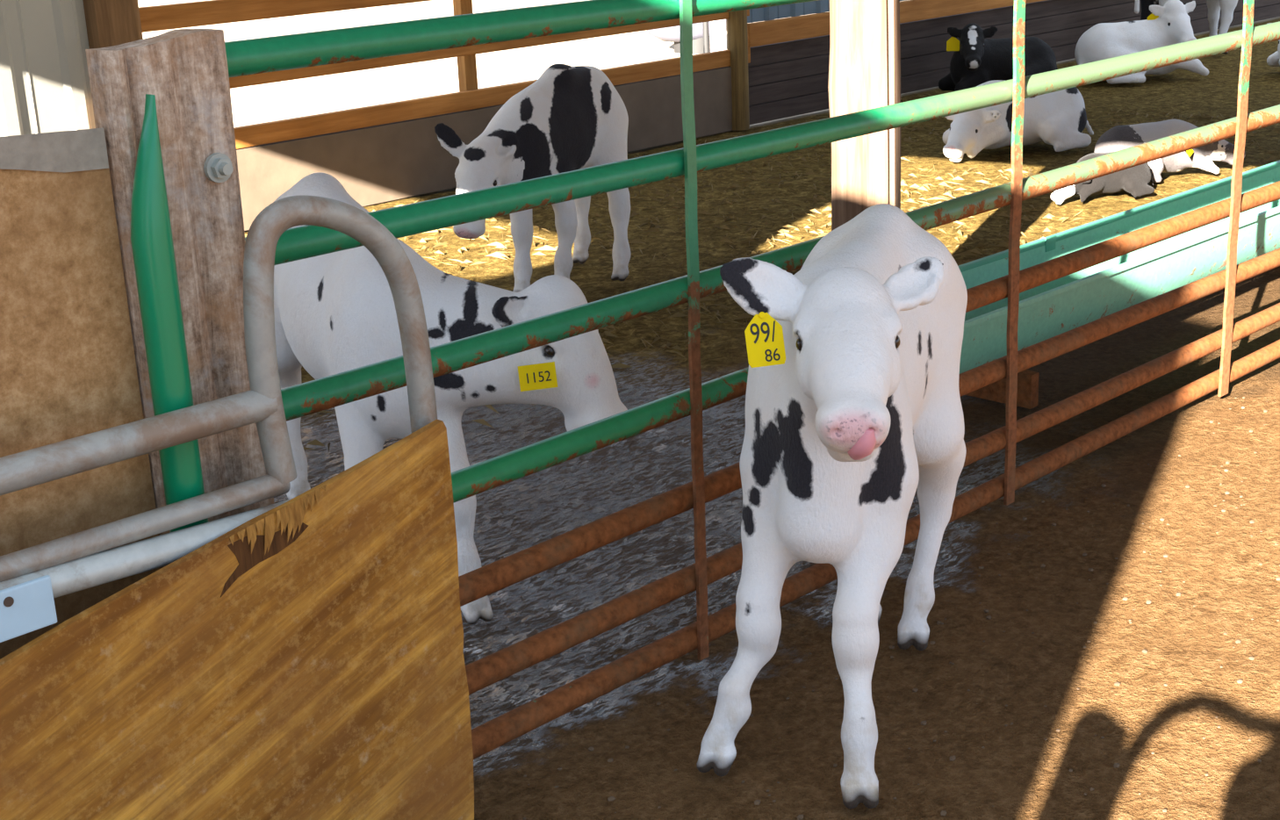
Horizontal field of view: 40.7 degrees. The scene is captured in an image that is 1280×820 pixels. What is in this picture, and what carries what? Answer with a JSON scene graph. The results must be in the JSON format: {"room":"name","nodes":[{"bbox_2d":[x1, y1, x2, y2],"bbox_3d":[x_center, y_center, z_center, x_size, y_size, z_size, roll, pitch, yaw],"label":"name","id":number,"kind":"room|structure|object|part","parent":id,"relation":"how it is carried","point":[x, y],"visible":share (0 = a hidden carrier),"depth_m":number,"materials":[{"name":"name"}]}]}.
{"room":"farm building","nodes":[
{"label":"farm building","id":0,"kind":"room"},
{"bbox_2d":[0,0,1279,230],"bbox_3d":[2.006,-3.559,11.073,0.142,2.900,17.600,15,25,43],"label":"wall","id":1,"kind":"structure","parent":0,"point":[380,163],"depth_m":8.45,"materials":[{"name":"paint"}]},
{"bbox_2d":[747,0,1045,47],"bbox_3d":[4.387,-3.475,13.539,0.060,0.130,10.800,15,24,43],"label":"timber beam","id":2,"kind":"structure","parent":1,"relation":"on","point":[800,27],"depth_m":10.36,"materials":[{"name":"brown wood"}]},
{"bbox_2d":[137,0,1279,819],"bbox_3d":[-1.416,-3.757,16.925,46.000,0.024,50.000,15,24,43],"label":"floor","id":3,"kind":"structure","parent":0,"point":[795,742],"depth_m":3.92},
{"bbox_2d":[130,93,208,532],"bbox_3d":[-0.624,0.199,2.404,0.053,1.262,0.053,15,25,43],"label":"pipe","id":4,"kind":"object","parent":3,"relation":"on","point":[151,232],"visible":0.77,"depth_m":2.27,"materials":[{"name":"metal"}]},
{"bbox_2d":[0,194,437,642],"bbox_3d":[-0.940,0.365,2.018,0.068,1.009,1.842,15,25,43],"label":"pipe hurdle","id":5,"kind":"object","parent":4,"relation":"attached to","point":[31,578],"visible":0.86,"depth_m":2.31,"materials":[{"name":"grey metal"}]},
{"bbox_3d":[-0.811,0.263,2.083,0.008,0.064,0.220,15,24,42],"label":"bracket plate","id":6,"kind":"part","parent":5,"relation":"part of","materials":[{"name":"grey metal"}]},
{"bbox_3d":[-1.058,0.176,1.859,0.045,0.054,1.556,15,24,43],"label":"rail","id":7,"kind":"part","parent":5,"relation":"part of","materials":[{"name":"grey metal"}]},
{"bbox_3d":[-1.049,0.288,1.898,0.033,0.044,1.566,15,24,43],"label":"rail","id":8,"kind":"part","parent":5,"relation":"part of","materials":[{"name":"grey metal"}]},
{"bbox_3d":[-0.958,0.300,1.983,0.041,0.086,1.801,15,24,43],"label":"rail","id":9,"kind":"part","parent":5,"relation":"part of","materials":[{"name":"grey metal"}]},
{"bbox_2d":[0,418,474,819],"bbox_3d":[-0.946,0.591,2.019,0.022,0.718,1.924,15,24,42],"label":"plywood sheet","id":10,"kind":"object","parent":5,"relation":"attached to","point":[305,660],"visible":1,"depth_m":2.41,"materials":[{"name":"brown wood"}]},
{"bbox_2d":[85,28,274,566],"bbox_3d":[-0.600,0.139,2.472,0.090,1.332,0.181,15,24,42],"label":"wooden post","id":11,"kind":"object","parent":3,"relation":"on","point":[186,70],"visible":0.41,"depth_m":2.33,"materials":[{"name":"wood"}]},
{"bbox_2d":[0,127,164,659],"bbox_3d":[-1.389,0.396,1.741,0.017,1.115,2.026,15,25,43],"label":"plywood board","id":12,"kind":"object","parent":11,"relation":"attached to","point":[68,370],"visible":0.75,"depth_m":2.26,"materials":[{"name":"brown wood"}]},
{"bbox_2d":[224,0,1279,759],"bbox_3d":[1.280,-0.560,4.371,0.065,1.310,5.500,15,25,43],"label":"metal fence","id":13,"kind":"object","parent":11,"relation":"attached to","point":[252,56],"visible":0.8,"depth_m":3.25,"materials":[{"name":"metal"}]},
{"bbox_3d":[1.254,-1.133,4.189,0.056,0.057,5.500,15,24,43],"label":"rail","id":14,"kind":"part","parent":13,"relation":"part of","materials":[{"name":"metal"}]},
{"bbox_3d":[1.265,-0.870,4.273,0.057,0.057,5.500,15,24,43],"label":"rail","id":15,"kind":"part","parent":13,"relation":"part of","materials":[{"name":"metal"}]},
{"bbox_3d":[1.275,-0.646,4.345,0.057,0.057,5.500,15,24,43],"label":"rail","id":16,"kind":"part","parent":13,"relation":"part of","materials":[{"name":"paint"}]},
{"bbox_3d":[1.284,-0.434,4.413,0.057,0.057,5.500,15,24,43],"label":"rail","id":17,"kind":"part","parent":13,"relation":"part of","materials":[{"name":"paint"}]},
{"bbox_3d":[1.292,-0.248,4.473,0.052,0.057,5.500,15,25,43],"label":"rail","id":18,"kind":"part","parent":13,"relation":"part of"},
{"bbox_3d":[1.298,-0.088,4.524,0.057,0.057,5.500,15,24,43],"label":"rail","id":19,"kind":"part","parent":13,"relation":"part of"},
{"bbox_3d":[1.304,0.028,4.562,0.057,0.057,5.500,15,24,43],"label":"rail","id":20,"kind":"part","parent":13,"relation":"part of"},
{"bbox_2d":[82,0,750,149],"bbox_3d":[-0.840,-2.399,8.329,0.175,2.600,4.085,15,24,43],"label":"fence","id":21,"kind":"object","parent":3,"relation":"on","point":[109,23],"visible":0.41,"depth_m":8.09,"materials":[{"name":"brown wood"}]},
{"bbox_3d":[-2.201,-1.923,7.027,0.140,2.600,0.200,15,24,43],"label":"post","id":22,"kind":"part","parent":21,"relation":"part of","materials":[{"name":"brown wood"}]},
{"bbox_3d":[-0.781,-2.093,8.480,0.045,0.100,3.950,15,24,43],"label":"rail","id":23,"kind":"part","parent":21,"relation":"part of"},
{"bbox_3d":[-0.770,-1.824,8.566,0.045,0.095,3.950,15,24,43],"label":"rail","id":24,"kind":"part","parent":21,"relation":"part of","materials":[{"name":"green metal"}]},
{"bbox_3d":[-0.759,-1.569,8.648,0.045,0.090,3.950,15,24,43],"label":"rail","id":25,"kind":"part","parent":21,"relation":"part of","materials":[{"name":"brown wood"}]},
{"bbox_3d":[0.522,-2.816,9.611,0.120,2.501,0.122,15,24,43],"label":"corner post","id":26,"kind":"part","parent":21,"relation":"part of","materials":[{"name":"brown wood"}]},
{"bbox_2d":[273,172,627,624],"bbox_3d":[-0.590,-0.073,3.936,0.487,0.836,1.289,-16,22,-36],"label":"calf","id":27,"kind":"object","parent":3,"relation":"on","point":[334,312],"visible":0.55,"depth_m":3.61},
{"bbox_2d":[434,63,630,292],"bbox_3d":[-0.307,-0.867,6.425,0.443,0.802,1.064,8,21,29],"label":"calf","id":28,"kind":"object","parent":3,"relation":"on","point":[571,118],"visible":0.82,"depth_m":6.34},
{"bbox_2d":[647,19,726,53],"bbox_3d":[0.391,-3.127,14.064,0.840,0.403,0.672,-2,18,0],"label":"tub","id":29,"kind":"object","parent":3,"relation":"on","point":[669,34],"visible":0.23,"depth_m":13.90,"materials":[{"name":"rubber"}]},
{"bbox_2d":[244,99,1279,450],"bbox_3d":[-0.404,-0.609,6.951,2.979,0.042,9.569,15,24,43],"label":"straw","id":30,"kind":"object","parent":3,"relation":"on","point":[499,255],"visible":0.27,"depth_m":7.55,"materials":[{"name":"yellow plant"}]},
{"bbox_2d":[696,203,967,808],"bbox_3d":[0.379,0.113,3.091,0.396,0.922,1.050,5,19,21],"label":"calf","id":31,"kind":"object","parent":3,"relation":"on","point":[853,406],"visible":1,"depth_m":2.88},
{"bbox_2d":[827,0,900,230],"bbox_3d":[0.652,-1.472,5.000,0.223,2.790,0.222,-17,23,-38],"label":"post","id":32,"kind":"object","parent":3,"relation":"on","point":[865,66],"visible":0.52,"depth_m":5.09,"materials":[{"name":"white wood"}]},
{"bbox_2d":[938,22,1057,91],"bbox_3d":[2.263,-2.223,10.859,0.808,0.454,0.530,-9,19,-21],"label":"calf","id":33,"kind":"object","parent":3,"relation":"on","point":[976,60],"visible":0.67,"depth_m":10.74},
{"bbox_2d":[942,79,1093,162],"bbox_3d":[1.894,-1.528,8.918,0.970,0.363,0.540,-9,19,-18],"label":"calf","id":34,"kind":"object","parent":3,"relation":"on","point":[1058,119],"visible":0.71,"depth_m":8.79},
{"bbox_2d":[1050,151,1154,204],"bbox_3d":[2.033,-1.044,7.659,0.567,0.194,0.291,-12,20,-28],"label":"calf","id":35,"kind":"object","parent":3,"relation":"on","point":[1135,180],"visible":0.62,"depth_m":7.62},
{"bbox_2d":[958,159,1279,409],"bbox_3d":[2.429,-0.710,6.293,0.300,0.368,4.780,15,24,43],"label":"trough","id":36,"kind":"object","parent":3,"relation":"on","point":[1062,305],"visible":0.56,"depth_m":5.27,"materials":[{"name":"teal metal"}]},
{"bbox_3d":[0.765,-0.159,4.689,0.274,0.255,0.008,15,24,43],"label":"plate","id":37,"kind":"part","parent":36,"relation":"part of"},
{"bbox_2d":[1074,0,1208,84],"bbox_3d":[3.270,-2.420,11.271,0.875,0.494,0.585,-2,18,0],"label":"calf","id":38,"kind":"object","parent":3,"relation":"on","point":[1169,24],"visible":0.64,"depth_m":11.16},
{"bbox_2d":[1093,119,1245,182],"bbox_3d":[2.481,-1.222,8.045,0.733,0.254,0.396,-2,18,0],"label":"calf","id":39,"kind":"object","parent":3,"relation":"on","point":[1118,138],"visible":0.59,"depth_m":8.00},
{"bbox_2d":[1134,0,1237,53],"bbox_3d":[4.089,-2.999,12.335,1.300,0.886,0.358,-9,19,-18],"label":"calf","id":40,"kind":"object","parent":3,"relation":"on","point":[1227,7],"visible":0.39,"depth_m":12.30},
{"bbox_2d":[1266,22,1279,66],"bbox_3d":[4.505,-2.410,11.317,0.852,0.348,0.529,-4,18,-6],"label":"calf","id":41,"kind":"object","parent":3,"relation":"on","point":[1273,60],"visible":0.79,"depth_m":11.37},
{"bbox_2d":[747,0,906,23],"bbox_3d":[4.238,-4.637,13.192,0.024,2.325,10.776,15,24,42],"label":"wall","id":42,"kind":"structure","parent":0,"point":[800,9],"depth_m":10.29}
]}

